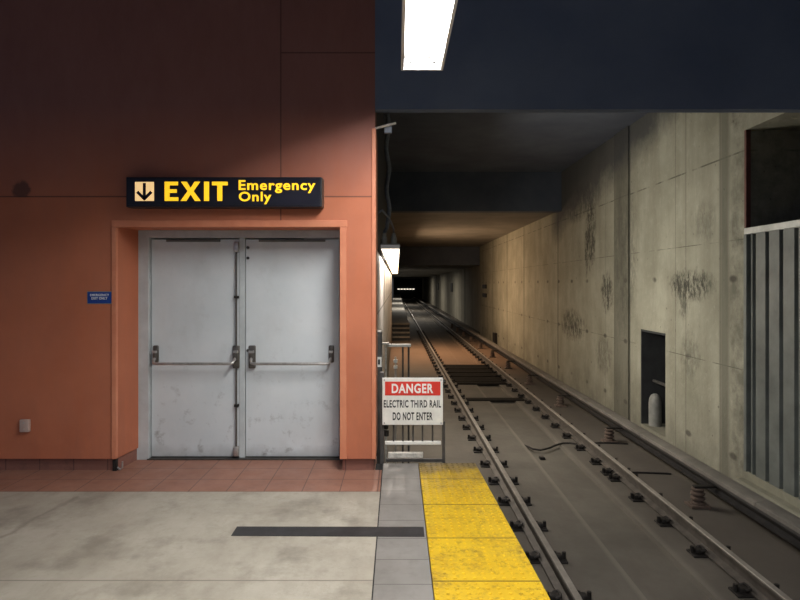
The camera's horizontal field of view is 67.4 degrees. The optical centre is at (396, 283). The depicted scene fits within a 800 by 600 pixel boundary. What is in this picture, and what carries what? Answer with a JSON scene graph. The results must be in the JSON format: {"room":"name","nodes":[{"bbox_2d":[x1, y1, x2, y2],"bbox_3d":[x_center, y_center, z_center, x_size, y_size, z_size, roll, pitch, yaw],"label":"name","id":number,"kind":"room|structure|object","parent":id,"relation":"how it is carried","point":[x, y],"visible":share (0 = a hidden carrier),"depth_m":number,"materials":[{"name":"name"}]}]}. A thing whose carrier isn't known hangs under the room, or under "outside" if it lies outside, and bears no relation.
{"room":"metro station","nodes":[
{"label":"metro station","id":0,"kind":"room"},
{"bbox_2d":[0,0,376,458],"bbox_3d":[-4.598,-0.677,5.585,8.803,4.485,0.430,0,0,0],"label":"wall","id":1,"kind":"structure","parent":0,"point":[95,95],"depth_m":5.37,"materials":[{"name":"orange paint"}]},
{"bbox_2d":[19,419,30,431],"bbox_3d":[-3.318,1.264,5.352,0.085,0.112,0.038,0,0,0],"label":"outlet plate","id":2,"kind":"object","parent":1,"relation":"attached to","point":[24,424],"visible":1,"depth_m":5.33,"materials":[{"name":"grey metal"}]},
{"bbox_2d":[0,449,136,469],"bbox_3d":[-5.737,1.623,5.735,6.525,0.115,0.630,0,0,0],"label":"baseboard","id":3,"kind":"structure","parent":1,"relation":"attached to","point":[5,464],"depth_m":5.42,"materials":[{"name":"brown tile"}]},
{"bbox_2d":[87,291,111,303],"bbox_3d":[-2.660,0.122,5.365,0.224,0.114,0.011,0,0,0],"label":"notice sign","id":4,"kind":"object","parent":1,"relation":"attached to","point":[93,297],"visible":1,"depth_m":5.36,"materials":[{"name":"blue plastic"}]},
{"bbox_2d":[126,177,323,208],"bbox_3d":[-1.507,-0.802,5.295,1.710,0.262,0.153,0,0,0],"label":"exit sign","id":5,"kind":"object","parent":1,"relation":"attached to","point":[141,192],"visible":1,"depth_m":5.23,"materials":[{"name":"black plastic"}]},
{"bbox_2d":[112,220,346,458],"bbox_3d":[-1.498,0.497,5.379,2.105,2.135,0.042,0,0,0],"label":"trim","id":6,"kind":"structure","parent":1,"relation":"attached to","point":[342,224],"depth_m":5.36,"materials":[{"name":"orange paint"}]},
{"bbox_2d":[137,230,341,459],"bbox_3d":[-1.520,0.555,5.811,2.060,2.250,0.298,0,0,0],"label":"door","id":7,"kind":"structure","parent":1,"relation":"in","point":[239,330],"depth_m":5.78,"materials":[{"name":"grey paint"}]},
{"bbox_2d":[375,122,395,133],"bbox_3d":[-0.104,-1.425,5.479,0.197,0.099,0.082,0,0,0],"label":"bracket","id":8,"kind":"object","parent":1,"relation":"attached to","point":[387,127],"visible":0.93,"depth_m":5.47,"materials":[{"name":"grey metal"}]},
{"bbox_2d":[0,492,379,599],"bbox_3d":[-4.569,1.830,-0.574,8.863,0.300,10.853,0,0,0],"label":"floor","id":9,"kind":"structure","parent":0,"point":[54,545],"depth_m":3.87,"materials":[{"name":"concrete"}]},
{"bbox_2d":[231,526,424,536],"bbox_3d":[-0.461,1.678,4.067,1.291,0.002,0.165,0,0,0],"label":"tape","id":10,"kind":"object","parent":9,"relation":"on","point":[240,530],"visible":1,"depth_m":4.07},
{"bbox_2d":[371,464,382,599],"bbox_3d":[-0.163,1.832,-0.190,0.068,0.296,11.620,0,0,0],"label":"trim","id":11,"kind":"structure","parent":9,"relation":"in","point":[378,466],"depth_m":4.30,"materials":[{"name":"grey metal"}]},
{"bbox_2d":[0,456,381,491],"bbox_3d":[-4.569,1.830,5.356,8.863,0.300,1.007,0,0,0],"label":"floor","id":12,"kind":"structure","parent":0,"point":[139,475],"depth_m":5.18,"materials":[{"name":"tile"}]},
{"bbox_2d":[113,459,122,470],"bbox_3d":[-2.507,1.630,5.405,0.095,0.100,0.040,0,0,0],"label":"door stop","id":13,"kind":"object","parent":12,"relation":"on","point":[115,461],"visible":0.98,"depth_m":5.39,"materials":[{"name":"black metal"}]},
{"bbox_2d":[304,113,391,455],"bbox_3d":[-0.575,-0.180,17.405,0.650,6.280,23.190,0,0,0],"label":"wall","id":14,"kind":"structure","parent":0,"point":[384,277],"depth_m":10.35,"materials":[{"name":"beige concrete"}]},
{"bbox_2d":[342,459,374,469],"bbox_3d":[-0.350,1.623,5.610,0.286,0.115,0.380,0,0,0],"label":"baseboard","id":15,"kind":"structure","parent":14,"relation":"attached to","point":[347,464],"depth_m":5.42,"materials":[{"name":"brown tile"}]},
{"bbox_2d":[372,128,376,458],"bbox_3d":[-0.207,0.087,5.578,0.036,2.955,0.444,0,0,0],"label":"trim","id":16,"kind":"structure","parent":14,"relation":"attached to","point":[374,135],"depth_m":5.36,"materials":[{"name":"orange paint"}]},
{"bbox_2d":[376,330,381,463],"bbox_3d":[-0.207,1.640,6.645,0.085,2.240,0.210,0,0,0],"label":"post","id":17,"kind":"object","parent":14,"relation":"attached to","point":[379,332],"visible":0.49,"depth_m":6.55,"materials":[{"name":"metal"}]},
{"bbox_2d":[377,241,392,274],"bbox_3d":[-0.235,-0.450,17.450,0.060,0.057,22.900,0,0,0],"label":"cable","id":18,"kind":"object","parent":14,"relation":"attached to","point":[379,250],"visible":0.53,"depth_m":9.16,"materials":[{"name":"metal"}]},
{"bbox_2d":[378,209,394,232],"bbox_3d":[-0.113,-0.877,8.432,0.096,0.233,1.114,0,0,10],"label":"cable","id":19,"kind":"object","parent":14,"relation":"attached to","point":[381,210],"visible":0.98,"depth_m":8.23,"materials":[{"name":"black rubber"}]},
{"bbox_2d":[383,113,390,232],"bbox_3d":[-0.132,-1.519,8.491,0.122,1.532,1.032,0,0,-3],"label":"conduit","id":20,"kind":"object","parent":14,"relation":"attached to","point":[388,120],"visible":0.9,"depth_m":8.41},
{"bbox_2d":[380,233,399,259],"bbox_3d":[-0.101,-0.610,10.094,0.291,0.299,2.412,0,0,0],"label":"light","id":21,"kind":"object","parent":14,"relation":"attached to","point":[391,251],"visible":0.91,"depth_m":8.94,"materials":[{"name":"beige"}]},
{"bbox_2d":[386,259,398,264],"bbox_3d":[-0.101,-0.610,13.394,0.291,0.299,2.412,0,0,0],"label":"light","id":22,"kind":"object","parent":14,"relation":"attached to","point":[390,262],"visible":0.3,"depth_m":12.84,"materials":[{"name":"white"}]},
{"bbox_2d":[389,263,398,268],"bbox_3d":[-0.101,-0.610,16.694,0.291,0.299,2.412,0,0,0],"label":"light","id":23,"kind":"object","parent":14,"relation":"attached to","point":[390,266],"visible":0.26,"depth_m":15.77,"materials":[{"name":"white"}]},
{"bbox_2d":[392,275,393,299],"bbox_3d":[-0.875,-0.180,70.500,0.650,6.280,83.000,0,0,0],"label":"wall","id":24,"kind":"structure","parent":0,"point":[392,275],"depth_m":73.34,"materials":[{"name":"grey concrete"}]},
{"bbox_2d":[373,463,433,599],"bbox_3d":[0.034,1.830,-0.190,0.326,0.300,11.620,0,0,0],"label":"strip","id":25,"kind":"object","parent":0,"point":[402,566],"visible":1,"depth_m":3.85,"materials":[{"name":"grey tile"}]},
{"bbox_2d":[394,278,421,298],"bbox_3d":[2.100,0.820,112.200,6.600,4.280,0.400,0,0,0],"label":"wall","id":26,"kind":"structure","parent":0,"point":[407,288],"depth_m":112.00,"materials":[{"name":"concrete"}]},
{"bbox_2d":[419,473,433,598],"bbox_3d":[0.655,1.846,-0.190,0.930,0.268,11.620,0,0,0],"label":"ledge","id":27,"kind":"object","parent":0,"point":[419,473],"visible":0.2,"depth_m":3.97,"materials":[{"name":"concrete"}]},
{"bbox_2d":[419,463,483,481],"bbox_3d":[0.475,1.690,5.390,0.545,0.040,0.455,0,0,0],"label":"panel","id":28,"kind":"object","parent":27,"relation":"on","point":[426,470],"visible":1,"depth_m":5.36,"materials":[{"name":"yellow tile"}]},
{"bbox_2d":[421,479,497,507],"bbox_3d":[0.485,1.690,4.860,0.566,0.040,0.595,0,0,0],"label":"panel","id":29,"kind":"object","parent":27,"relation":"on","point":[434,491],"visible":1,"depth_m":4.82,"materials":[{"name":"yellow tile"}]},
{"bbox_2d":[424,505,515,541],"bbox_3d":[0.495,1.690,4.260,0.587,0.040,0.595,0,0,0],"label":"panel","id":30,"kind":"object","parent":27,"relation":"on","point":[441,521],"visible":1,"depth_m":4.22,"materials":[{"name":"yellow paint"}]},
{"bbox_2d":[428,538,539,584],"bbox_3d":[0.505,1.690,3.672,0.607,0.040,0.570,0,0,0],"label":"tile","id":31,"kind":"object","parent":27,"relation":"on","point":[451,559],"visible":1,"depth_m":3.64,"materials":[{"name":"yellow paint"}]},
{"bbox_2d":[433,581,549,599],"bbox_3d":[0.515,1.690,3.083,0.628,0.040,0.600,0,0,0],"label":"panel","id":32,"kind":"object","parent":27,"relation":"on","point":[442,590],"visible":1,"depth_m":3.28,"materials":[{"name":"yellow tile"}]},
{"bbox_2d":[393,265,479,277],"bbox_3d":[2.200,-1.190,72.700,6.800,0.260,78.600,0,0,0],"label":"ceiling","id":33,"kind":"structure","parent":0,"point":[404,271],"depth_m":47.11,"materials":[{"name":"grey concrete"}]},
{"bbox_2d":[399,247,479,264],"bbox_3d":[2.200,-1.680,33.200,6.800,1.280,0.400,0,0,0],"label":"wall","id":34,"kind":"structure","parent":0,"point":[407,255],"depth_m":33.00,"materials":[{"name":"grey concrete"}]},
{"bbox_2d":[422,266,479,331],"bbox_3d":[5.025,0.820,72.500,0.550,4.280,79.000,0,0,0],"label":"wall","id":35,"kind":"structure","parent":0,"point":[463,303],"depth_m":46.35,"materials":[{"name":"concrete"}]},
{"bbox_2d":[390,213,552,246],"bbox_3d":[2.200,-2.190,25.000,6.800,0.260,16.000,0,0,0],"label":"ceiling","id":36,"kind":"structure","parent":0,"point":[411,229],"depth_m":21.88,"materials":[{"name":"beige concrete"}]},
{"bbox_2d":[389,172,560,212],"bbox_3d":[2.200,-2.670,16.800,6.800,1.300,0.400,0,0,0],"label":"ceiling beam","id":37,"kind":"structure","parent":0,"point":[409,192],"depth_m":16.60,"materials":[{"name":"black concrete"}]},
{"bbox_2d":[383,113,646,171],"bbox_3d":[2.200,-3.210,11.040,6.800,0.220,11.120,0,0,0],"label":"ceiling","id":38,"kind":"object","parent":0,"point":[418,142],"visible":0.22,"depth_m":12.87,"materials":[{"name":"grey concrete"}]},
{"bbox_2d":[375,0,799,112],"bbox_3d":[2.551,-2.393,5.428,5.497,1.655,0.105,0,0,0],"label":"header beam","id":39,"kind":"structure","parent":0,"point":[503,56],"depth_m":5.38,"materials":[{"name":"blue paint"}]},
{"bbox_2d":[384,299,799,599],"bbox_3d":[2.400,2.885,53.150,6.200,0.250,118.300,0,0,0],"label":"track bed","id":40,"kind":"object","parent":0,"point":[614,547],"visible":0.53,"depth_m":7.81,"materials":[{"name":"metal"}]},
{"bbox_2d":[382,342,410,462],"bbox_3d":[-0.029,1.796,8.555,0.459,1.928,0.150,0,0,0],"label":"barrier","id":41,"kind":"object","parent":40,"relation":"on","point":[386,344],"visible":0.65,"depth_m":8.59,"materials":[{"name":"grey metal"}]},
{"bbox_2d":[392,323,409,340],"bbox_3d":[0.200,2.370,29.875,0.880,0.780,1.450,0,0,0],"label":"steps","id":42,"kind":"structure","parent":40,"relation":"on","point":[400,331],"depth_m":29.52,"materials":[{"name":"concrete"}]},
{"bbox_2d":[443,384,457,387],"bbox_3d":[1.428,2.717,16.070,0.410,0.085,0.170,0,0,0],"label":"fastener","id":43,"kind":"object","parent":40,"relation":"on","point":[444,385],"visible":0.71,"depth_m":16.04,"materials":[{"name":"black metal"}]},
{"bbox_2d":[445,389,461,392],"bbox_3d":[1.432,2.717,15.295,0.410,0.085,0.170,0,0,0],"label":"fastener","id":44,"kind":"object","parent":40,"relation":"on","point":[446,390],"visible":0.77,"depth_m":15.26,"materials":[{"name":"black metal"}]},
{"bbox_2d":[448,394,464,398],"bbox_3d":[1.437,2.717,14.520,0.410,0.085,0.170,0,0,0],"label":"fastener","id":45,"kind":"object","parent":40,"relation":"on","point":[463,395],"visible":0.76,"depth_m":14.48,"materials":[{"name":"black metal"}]},
{"bbox_2d":[451,401,468,404],"bbox_3d":[1.441,2.717,13.745,0.410,0.085,0.170,0,0,0],"label":"fastener","id":46,"kind":"object","parent":40,"relation":"on","point":[452,402],"visible":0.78,"depth_m":13.72,"materials":[{"name":"black metal"}]},
{"bbox_2d":[454,408,473,411],"bbox_3d":[1.445,2.717,12.970,0.410,0.085,0.170,0,0,0],"label":"fastener","id":47,"kind":"object","parent":40,"relation":"on","point":[455,409],"visible":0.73,"depth_m":12.94,"materials":[{"name":"black metal"}]},
{"bbox_2d":[458,415,478,420],"bbox_3d":[1.449,2.717,12.195,0.410,0.085,0.170,0,0,0],"label":"fastener","id":48,"kind":"object","parent":40,"relation":"on","point":[460,418],"visible":0.79,"depth_m":12.15,"materials":[{"name":"black metal"}]},
{"bbox_2d":[445,365,500,381],"bbox_3d":[2.330,2.757,18.650,1.460,0.065,3.500,0,0,0],"label":"drain grate","id":49,"kind":"object","parent":40,"relation":"on","point":[460,373],"visible":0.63,"depth_m":18.37,"materials":[{"name":"black metal"}]},
{"bbox_2d":[462,424,484,429],"bbox_3d":[1.453,2.717,11.420,0.410,0.085,0.170,0,0,0],"label":"fastener","id":50,"kind":"object","parent":40,"relation":"on","point":[465,427],"visible":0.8,"depth_m":11.38,"materials":[{"name":"black metal"}]},
{"bbox_2d":[467,434,490,440],"bbox_3d":[1.458,2.717,10.645,0.410,0.085,0.170,0,0,0],"label":"fastener","id":51,"kind":"object","parent":40,"relation":"on","point":[470,437],"visible":0.77,"depth_m":10.61,"materials":[{"name":"black metal"}]},
{"bbox_2d":[456,382,505,384],"bbox_3d":[2.340,2.752,16.600,1.360,0.055,0.300,0,0,0],"label":"duct","id":52,"kind":"object","parent":40,"relation":"on","point":[458,383],"visible":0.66,"depth_m":16.45,"materials":[{"name":"black metal"}]},
{"bbox_2d":[473,446,498,452],"bbox_3d":[1.462,2.717,9.870,0.410,0.085,0.170,0,0,0],"label":"fastener","id":53,"kind":"object","parent":40,"relation":"on","point":[475,449],"visible":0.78,"depth_m":9.83,"materials":[{"name":"black metal"}]},
{"bbox_2d":[402,299,582,599],"bbox_3d":[1.207,2.659,57.000,0.739,0.163,109.000,0,0,0],"label":"rail","id":54,"kind":"object","parent":40,"relation":"on","point":[553,568],"visible":1,"depth_m":7.11,"materials":[{"name":"metal"}]},
{"bbox_2d":[479,460,507,467],"bbox_3d":[1.466,2.717,9.095,0.410,0.085,0.170,0,0,0],"label":"fastener","id":55,"kind":"object","parent":40,"relation":"on","point":[484,464],"visible":0.72,"depth_m":9.06,"materials":[{"name":"black metal"}]},
{"bbox_2d":[489,350,497,357],"bbox_3d":[3.654,2.631,22.600,0.355,0.258,0.200,0,0,0],"label":"insulator","id":56,"kind":"object","parent":40,"relation":"on","point":[492,354],"visible":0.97,"depth_m":22.54,"materials":[{"name":"brown ceramic"}]},
{"bbox_2d":[493,332,496,343],"bbox_3d":[4.485,2.495,27.450,0.150,0.530,0.500,0,0,0],"label":"box","id":57,"kind":"object","parent":40,"relation":"on","point":[494,333],"visible":0.74,"depth_m":27.21,"materials":[{"name":"black metal"}]},
{"bbox_2d":[466,398,524,401],"bbox_3d":[2.340,2.755,14.285,1.360,0.050,0.270,0,0,0],"label":"duct","id":58,"kind":"object","parent":40,"relation":"on","point":[467,399],"visible":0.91,"depth_m":14.18,"materials":[{"name":"black metal"}]},
{"bbox_2d":[487,476,518,484],"bbox_3d":[1.470,2.717,8.320,0.410,0.085,0.170,0,0,0],"label":"fastener","id":59,"kind":"object","parent":40,"relation":"on","point":[492,481],"visible":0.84,"depth_m":8.28,"materials":[{"name":"black metal"}]},
{"bbox_2d":[504,361,514,368],"bbox_3d":[3.681,2.631,19.570,0.355,0.258,0.200,0,0,0],"label":"insulator","id":60,"kind":"object","parent":40,"relation":"on","point":[507,363],"visible":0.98,"depth_m":19.52,"materials":[{"name":"brown ceramic"}]},
{"bbox_2d":[497,496,531,505],"bbox_3d":[1.474,2.717,7.545,0.410,0.085,0.170,0,0,0],"label":"fastener","id":61,"kind":"object","parent":40,"relation":"on","point":[503,501],"visible":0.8,"depth_m":7.51,"materials":[{"name":"black metal"}]},
{"bbox_2d":[509,520,547,531],"bbox_3d":[1.478,2.717,6.770,0.410,0.085,0.170,0,0,0],"label":"fastener","id":62,"kind":"object","parent":40,"relation":"on","point":[515,526],"visible":0.72,"depth_m":6.73,"materials":[{"name":"black metal"}]},
{"bbox_2d":[524,375,537,384],"bbox_3d":[3.709,2.631,16.540,0.355,0.258,0.200,0,0,0],"label":"insulator","id":63,"kind":"object","parent":40,"relation":"on","point":[529,378],"visible":0.97,"depth_m":16.48,"materials":[{"name":"brown ceramic"}]},
{"bbox_2d":[532,406,550,410],"bbox_3d":[3.166,2.717,13.100,0.410,0.085,0.170,0,0,0],"label":"fastener","id":64,"kind":"object","parent":40,"relation":"on","point":[534,408],"visible":0.44,"depth_m":13.08,"materials":[{"name":"black metal"}]},
{"bbox_2d":[525,550,567,563],"bbox_3d":[1.483,2.717,5.995,0.410,0.085,0.170,0,0,0],"label":"fastener","id":65,"kind":"object","parent":40,"relation":"on","point":[532,556],"visible":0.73,"depth_m":5.96,"materials":[{"name":"black metal"}]},
{"bbox_2d":[524,442,576,450],"bbox_3d":[2.635,2.769,10.170,0.924,0.074,0.515,0,0,0],"label":"loose cable","id":66,"kind":"object","parent":40,"relation":"on","point":[550,447],"visible":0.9,"depth_m":10.13,"materials":[{"name":"black rubber"}]},
{"bbox_2d":[541,414,560,418],"bbox_3d":[3.170,2.717,12.325,0.410,0.085,0.170,0,0,0],"label":"fastener","id":67,"kind":"object","parent":40,"relation":"on","point":[545,416],"visible":0.47,"depth_m":12.30,"materials":[{"name":"black metal"}]},
{"bbox_2d":[550,423,571,427],"bbox_3d":[3.173,2.717,11.550,0.410,0.085,0.170,0,0,0],"label":"fastener","id":68,"kind":"object","parent":40,"relation":"on","point":[552,425],"visible":0.53,"depth_m":11.52,"materials":[{"name":"black metal"}]},
{"bbox_2d":[554,395,569,406],"bbox_3d":[3.736,2.631,13.510,0.355,0.258,0.200,0,0,0],"label":"insulator","id":69,"kind":"object","parent":40,"relation":"on","point":[560,399],"visible":0.95,"depth_m":13.46,"materials":[{"name":"brown ceramic"}]},
{"bbox_2d":[545,589,591,599],"bbox_3d":[1.487,2.717,5.220,0.410,0.085,0.170,0,0,0],"label":"fastener","id":70,"kind":"object","parent":40,"relation":"on","point":[553,595],"visible":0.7,"depth_m":5.21,"materials":[{"name":"black metal"}]},
{"bbox_2d":[561,433,584,438],"bbox_3d":[3.176,2.717,10.775,0.410,0.085,0.170,0,0,0],"label":"fastener","id":71,"kind":"object","parent":40,"relation":"on","point":[567,435],"visible":0.48,"depth_m":10.74,"materials":[{"name":"black metal"}]},
{"bbox_2d":[574,444,599,450],"bbox_3d":[3.180,2.717,10.000,0.410,0.085,0.170,0,0,0],"label":"fastener","id":72,"kind":"object","parent":40,"relation":"on","point":[577,447],"visible":0.52,"depth_m":9.97,"materials":[{"name":"black metal"}]},
{"bbox_2d":[412,298,791,599],"bbox_3d":[2.968,2.659,57.000,0.640,0.163,109.000,0,0,0],"label":"rail","id":73,"kind":"object","parent":40,"relation":"on","point":[734,566],"visible":1,"depth_m":7.13,"materials":[{"name":"metal"}]},
{"bbox_2d":[589,458,616,464],"bbox_3d":[3.183,2.717,9.225,0.410,0.085,0.170,0,0,0],"label":"fastener","id":74,"kind":"object","parent":40,"relation":"on","point":[595,461],"visible":0.52,"depth_m":9.19,"materials":[{"name":"black metal"}]},
{"bbox_2d":[594,442,627,444],"bbox_3d":[3.635,2.748,10.354,0.675,0.028,0.067,0,0,3],"label":"cable","id":75,"kind":"object","parent":40,"relation":"on","point":[594,442],"visible":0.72,"depth_m":10.35,"materials":[{"name":"black rubber"}]},
{"bbox_2d":[600,427,622,442],"bbox_3d":[3.763,2.631,10.480,0.355,0.258,0.200,0,0,0],"label":"insulator","id":76,"kind":"object","parent":40,"relation":"on","point":[609,432],"visible":0.97,"depth_m":10.43,"materials":[{"name":"brown ceramic"}]},
{"bbox_2d":[600,468,629,475],"bbox_3d":[3.186,2.717,8.720,0.410,0.085,0.170,0,0,0],"label":"fastener","id":77,"kind":"object","parent":40,"relation":"on","point":[607,471],"visible":0.48,"depth_m":8.69,"materials":[{"name":"black metal"}]},
{"bbox_2d":[607,473,637,481],"bbox_3d":[3.187,2.717,8.450,0.410,0.085,0.170,0,0,0],"label":"fastener","id":78,"kind":"object","parent":40,"relation":"on","point":[613,478],"visible":0.52,"depth_m":8.41,"materials":[{"name":"black metal"}]},
{"bbox_2d":[628,492,662,501],"bbox_3d":[3.191,2.717,7.675,0.410,0.085,0.170,0,0,0],"label":"fastener","id":79,"kind":"object","parent":40,"relation":"on","point":[636,497],"visible":0.48,"depth_m":7.65,"materials":[{"name":"black metal"}]},
{"bbox_2d":[632,471,670,474],"bbox_3d":[3.635,2.748,8.725,0.675,0.028,0.067,0,0,3],"label":"cable","id":80,"kind":"object","parent":40,"relation":"on","point":[636,471],"visible":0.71,"depth_m":8.71,"materials":[{"name":"black rubber"}]},
{"bbox_2d":[654,516,692,526],"bbox_3d":[3.194,2.717,6.900,0.410,0.085,0.170,0,0,0],"label":"fastener","id":81,"kind":"object","parent":40,"relation":"on","point":[662,521],"visible":0.5,"depth_m":6.87,"materials":[{"name":"black metal"}]},
{"bbox_2d":[684,485,716,508],"bbox_3d":[3.791,2.631,7.450,0.355,0.258,0.200,0,0,0],"label":"insulator","id":82,"kind":"object","parent":40,"relation":"on","point":[697,502],"visible":0.98,"depth_m":7.40,"materials":[{"name":"brown ceramic"}]},
{"bbox_2d":[413,297,799,548],"bbox_3d":[3.565,2.523,56.250,1.194,0.294,107.500,0,0,0],"label":"rail","id":83,"kind":"object","parent":82,"relation":"on","point":[780,521],"visible":1,"depth_m":8.32,"materials":[{"name":"black metal"}]},
{"bbox_2d":[686,545,730,557],"bbox_3d":[3.197,2.717,6.125,0.410,0.085,0.170,0,0,0],"label":"fastener","id":84,"kind":"object","parent":40,"relation":"on","point":[698,551],"visible":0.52,"depth_m":6.10,"materials":[{"name":"black metal"}]},
{"bbox_2d":[728,582,778,597],"bbox_3d":[3.201,2.717,5.350,0.410,0.085,0.170,0,0,0],"label":"fastener","id":85,"kind":"object","parent":40,"relation":"on","point":[741,590],"visible":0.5,"depth_m":5.33,"materials":[{"name":"black metal"}]},
{"bbox_2d":[734,478,799,517],"bbox_3d":[4.495,2.650,6.450,0.150,0.220,2.900,0,0,0],"label":"kerb","id":86,"kind":"object","parent":40,"relation":"on","point":[778,501],"visible":0.47,"depth_m":7.20,"materials":[{"name":"concrete"}]},
{"bbox_3d":[-0.065,2.430,70.800,0.970,0.660,80.400,0,0,0],"label":"walkway base","id":87,"kind":"object","parent":40,"relation":"on","visible":0},
{"bbox_2d":[392,295,408,322],"bbox_3d":[0.025,2.040,70.800,1.150,0.120,80.400,0,0,0],"label":"walkway","id":88,"kind":"object","parent":87,"relation":"on","point":[398,311],"visible":0.64,"depth_m":43.20,"materials":[{"name":"concrete"}]},
{"bbox_2d":[480,113,799,479],"bbox_3d":[4.925,-0.180,19.100,0.750,6.280,27.800,0,0,0],"label":"wall","id":89,"kind":"structure","parent":0,"point":[704,152],"depth_m":10.09,"materials":[{"name":"concrete"}]},
{"bbox_2d":[482,285,486,296],"bbox_3d":[4.525,0.355,31.000,0.070,0.650,1.200,0,0,0],"label":"wall box","id":90,"kind":"object","parent":89,"relation":"attached to","point":[483,286],"visible":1,"depth_m":30.79,"materials":[{"name":"black metal"}]},
{"bbox_2d":[614,126,629,419],"bbox_3d":[4.545,-0.170,12.120,0.050,5.860,0.760,0,0,0],"label":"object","id":91,"kind":"structure","parent":89,"relation":"attached to","point":[622,138],"depth_m":12.03,"materials":[{"name":"concrete"}]},
{"bbox_2d":[641,329,664,423],"bbox_3d":[4.848,1.720,10.685,0.585,1.760,1.030,0,0,0],"label":"niche","id":92,"kind":"object","parent":89,"relation":"in","point":[652,343],"visible":0.29,"depth_m":11.17,"materials":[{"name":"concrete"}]},
{"bbox_2d":[649,379,664,426],"bbox_3d":[4.777,2.164,10.682,0.233,0.869,0.955,0,0,-8],"label":"standpipe","id":93,"kind":"object","parent":89,"relation":"on","point":[655,404],"visible":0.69,"depth_m":10.93,"materials":[{"name":"metal"}]},
{"bbox_2d":[744,130,799,499],"bbox_3d":[4.594,0.215,6.530,0.112,4.450,2.660,0,0,0],"label":"corrugated panel","id":94,"kind":"object","parent":89,"relation":"on","point":[771,251],"visible":1,"depth_m":7.32,"materials":[{"name":"grey metal"}]},
{"bbox_2d":[641,424,664,439],"bbox_3d":[4.925,2.780,10.685,0.750,0.360,1.030,0,0,0],"label":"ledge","id":95,"kind":"structure","parent":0,"point":[658,431],"depth_m":10.72,"materials":[{"name":"concrete"}]},
{"bbox_2d":[744,471,799,508],"bbox_3d":[4.925,2.700,6.530,0.750,0.520,2.660,0,0,0],"label":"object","id":96,"kind":"structure","parent":0,"point":[749,476],"depth_m":7.25,"materials":[{"name":"concrete"}]},
{"bbox_3d":[-1.850,-3.070,-0.260,14.300,0.300,11.480,0,0,0],"label":"ceiling","id":97,"kind":"structure","parent":0,"visible":0},
{"bbox_2d":[401,0,457,70],"bbox_3d":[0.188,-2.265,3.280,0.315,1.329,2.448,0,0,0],"label":"fluorescent light","id":98,"kind":"object","parent":97,"relation":"hanging from","point":[426,28],"visible":1,"depth_m":3.98,"materials":[{"name":"white plastic"}]},
{"bbox_3d":[-4.050,2.470,-0.100,9.900,0.980,11.800,0,0,0],"label":"floor","id":99,"kind":"structure","parent":0,"visible":0},
{"bbox_2d":[380,372,444,463],"bbox_3d":[0.147,1.696,5.701,0.617,1.727,0.082,0,0,0],"label":"gate","id":100,"kind":"object","parent":99,"relation":"attached to","point":[392,456],"visible":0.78,"depth_m":5.66,"materials":[{"name":"metal"}]},
{"bbox_2d":[382,378,442,424],"bbox_3d":[0.147,1.102,5.640,0.569,0.441,0.032,0,0,0],"label":"sign","id":101,"kind":"object","parent":100,"relation":"attached to","point":[405,401],"visible":1,"depth_m":5.63,"materials":[{"name":"white metal"}]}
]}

